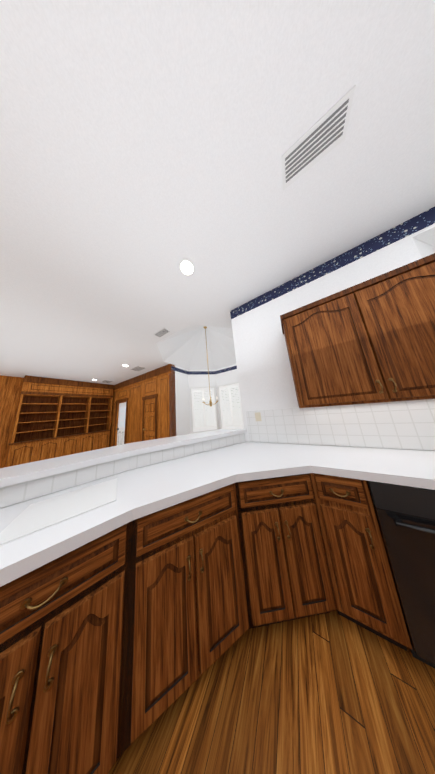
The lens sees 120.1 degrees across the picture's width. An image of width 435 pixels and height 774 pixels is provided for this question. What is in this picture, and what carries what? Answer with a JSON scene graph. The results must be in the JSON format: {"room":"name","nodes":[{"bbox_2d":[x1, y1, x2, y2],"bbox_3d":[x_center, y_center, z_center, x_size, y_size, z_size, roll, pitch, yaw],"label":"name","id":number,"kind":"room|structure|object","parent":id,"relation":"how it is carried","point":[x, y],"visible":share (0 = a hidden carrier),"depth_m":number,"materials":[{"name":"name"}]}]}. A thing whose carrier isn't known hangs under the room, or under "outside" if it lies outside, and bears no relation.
{"room":"kitchen","nodes":[
{"label":"kitchen","id":0,"kind":"room"},
{"bbox_2d":[0,375,23,467],"bbox_3d":[-7.123,1.065,3.106,0.150,3.070,7.405,-11,-12,29],"label":"panelling","id":1,"kind":"object","parent":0,"point":[10,389],"depth_m":3.95,"materials":[{"name":"brown wood"}]},
{"bbox_2d":[109,364,175,446],"bbox_3d":[-3.315,1.110,5.036,4.470,3.070,0.224,-11,-12,29],"label":"panelling","id":2,"kind":"object","parent":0,"point":[147,398],"visible":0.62,"depth_m":4.60,"materials":[{"name":"brown wood"}]},
{"bbox_2d":[117,402,125,444],"bbox_3d":[-4.160,1.746,5.467,0.856,2.126,0.100,-11,-12,29],"label":"door","id":3,"kind":"structure","parent":2,"relation":"attached to","point":[121,424],"depth_m":5.54,"materials":[{"name":"white"}]},
{"bbox_2d":[168,364,245,441],"bbox_3d":[-0.108,0.086,3.769,2.900,4.070,2.448,-11,-12,29],"label":"wall","id":4,"kind":"structure","parent":0,"point":[184,383],"depth_m":4.57,"materials":[{"name":"paint"}]},
{"bbox_2d":[171,366,236,374],"bbox_3d":[-0.221,-0.804,3.873,2.600,0.130,2.298,-11,-12,29],"label":"wallpaper border","id":5,"kind":"object","parent":4,"relation":"attached to","point":[202,372],"depth_m":4.87,"materials":[{"name":"blue paper"}]},
{"bbox_2d":[190,382,243,432],"bbox_3d":[0.320,0.661,4.325,2.628,1.700,0.867,-11,-12,29],"label":"nook window","id":6,"kind":"structure","parent":4,"relation":"in","point":[204,417],"depth_m":4.70,"materials":[{"name":"white"}]},
{"bbox_2d":[0,0,434,384],"bbox_3d":[-2.636,-1.677,1.565,10.350,0.980,8.900,-11,-12,29],"label":"ceiling","id":7,"kind":"structure","parent":0,"point":[145,145],"depth_m":0.85,"materials":[{"name":"paint"}]},
{"bbox_2d":[130,366,145,370],"bbox_3d":[-2.754,-0.630,4.356,0.500,0.010,0.300,-11,-12,29],"label":"ceiling vent","id":8,"kind":"object","parent":7,"relation":"in","point":[137,368],"depth_m":4.34,"materials":[{"name":"white metal"}]},
{"bbox_2d":[153,327,170,337],"bbox_3d":[-1.137,-1.106,2.572,0.360,0.010,0.160,-11,-12,29],"label":"ceiling vent","id":9,"kind":"object","parent":7,"relation":"in","point":[164,331],"depth_m":2.56,"materials":[{"name":"white metal"}]},
{"bbox_2d":[178,258,194,276],"bbox_3d":[-0.356,-1.385,1.459,0.189,0.008,0.189,-10,-12,23],"label":"recessed light","id":10,"kind":"object","parent":7,"relation":"in","point":[186,266],"depth_m":1.45,"materials":[{"name":"white"}]},
{"bbox_2d":[202,326,217,406],"bbox_3d":[-0.287,-0.686,3.719,0.496,2.507,0.434,-11,-12,29],"label":"chandelier","id":11,"kind":"object","parent":7,"relation":"hanging from","point":[210,401],"visible":0.92,"depth_m":3.59,"materials":[{"name":"gold metal"}]},
{"bbox_2d":[281,85,355,190],"bbox_3d":[0.631,-1.587,0.832,0.360,0.010,0.160,-11,-12,29],"label":"ceiling vent","id":12,"kind":"object","parent":7,"relation":"in","point":[320,138],"depth_m":0.81,"materials":[{"name":"white metal"}]},
{"bbox_2d":[108,610,434,773],"bbox_3d":[0.125,1.414,-0.341,4.680,0.100,9.000,-11,-12,29],"label":"floor","id":13,"kind":"structure","parent":0,"point":[333,692],"depth_m":0.59,"materials":[{"name":"brown wood"}]},
{"bbox_2d":[0,433,375,773],"bbox_3d":[0.066,1.027,0.770,1.040,1.080,1.951,-11,-12,29],"label":"base cabinet","id":14,"kind":"object","parent":13,"relation":"on","point":[145,585],"depth_m":0.61,"materials":[{"name":"brown wood"}]},
{"bbox_2d":[0,429,245,572],"bbox_3d":[-0.683,0.611,1.268,1.380,0.044,1.948,-11,-12,29],"label":"countertop","id":15,"kind":"structure","parent":14,"relation":"on","point":[42,502],"depth_m":0.84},
{"bbox_2d":[308,445,434,651],"bbox_3d":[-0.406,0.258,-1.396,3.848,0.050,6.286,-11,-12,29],"label":"base cabinet","id":16,"kind":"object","parent":13,"relation":"on","point":[344,472],"depth_m":0.78,"materials":[{"name":"brown wood"}]},
{"bbox_2d":[366,480,434,668],"bbox_3d":[1.357,1.009,0.767,0.582,0.901,0.603,-11,-12,29],"label":"dishwasher","id":17,"kind":"object","parent":13,"relation":"on","point":[405,516],"visible":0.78,"depth_m":0.67,"materials":[{"name":"black metal"}]},
{"bbox_2d":[231,223,434,450],"bbox_3d":[1.685,-0.017,1.343,2.879,3.070,0.420,-11,-12,29],"label":"wall","id":18,"kind":"structure","parent":0,"point":[265,378],"depth_m":1.66,"materials":[{"name":"paint"}]},
{"bbox_2d":[280,253,434,407],"bbox_3d":[1.309,-0.369,1.145,1.155,1.015,0.381,-11,-12,29],"label":"upper cabinet","id":19,"kind":"object","parent":18,"relation":"attached to","point":[372,340],"visible":1,"depth_m":1.01,"materials":[{"name":"brown wood"}]},
{"bbox_3d":[-4.221,2.280,2.286,5.620,0.104,9.255,-11,-12,29],"label":"floor carpet","id":20,"kind":"object","parent":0,"visible":0},
{"bbox_2d":[5,375,113,466],"bbox_3d":[-5.717,1.291,4.915,0.410,3.068,2.415,-11,-12,29],"label":"built-in bookcase","id":21,"kind":"object","parent":20,"relation":"on","point":[54,418],"visible":0.9,"depth_m":4.63,"materials":[{"name":"brown wood"}]},
{"bbox_3d":[1.437,-0.651,-2.099,0.270,3.070,6.850,-11,-12,29],"label":"wall","id":22,"kind":"structure","parent":0,"visible":0},
{"bbox_2d":[230,207,434,318],"bbox_3d":[-0.160,-1.841,-1.272,2.880,0.163,6.350,-11,-12,29],"label":"wallpaper border","id":23,"kind":"object","parent":22,"relation":"attached to","point":[423,220],"depth_m":1.42,"materials":[{"name":"blue paper"}]},
{"bbox_2d":[246,399,434,450],"bbox_3d":[1.619,0.322,1.082,2.790,0.408,0.009,-11,-12,29],"label":"tile backsplash","id":24,"kind":"structure","parent":22,"relation":"attached to","point":[410,424],"depth_m":1.22,"materials":[{"name":"white tile"}]},
{"bbox_2d":[255,412,261,420],"bbox_3d":[0.549,0.404,1.697,0.075,0.115,0.016,-11,-12,29],"label":"outlet","id":25,"kind":"object","parent":24,"relation":"attached to","point":[258,416],"visible":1,"depth_m":1.68,"materials":[{"name":"white plastic"}]}
]}

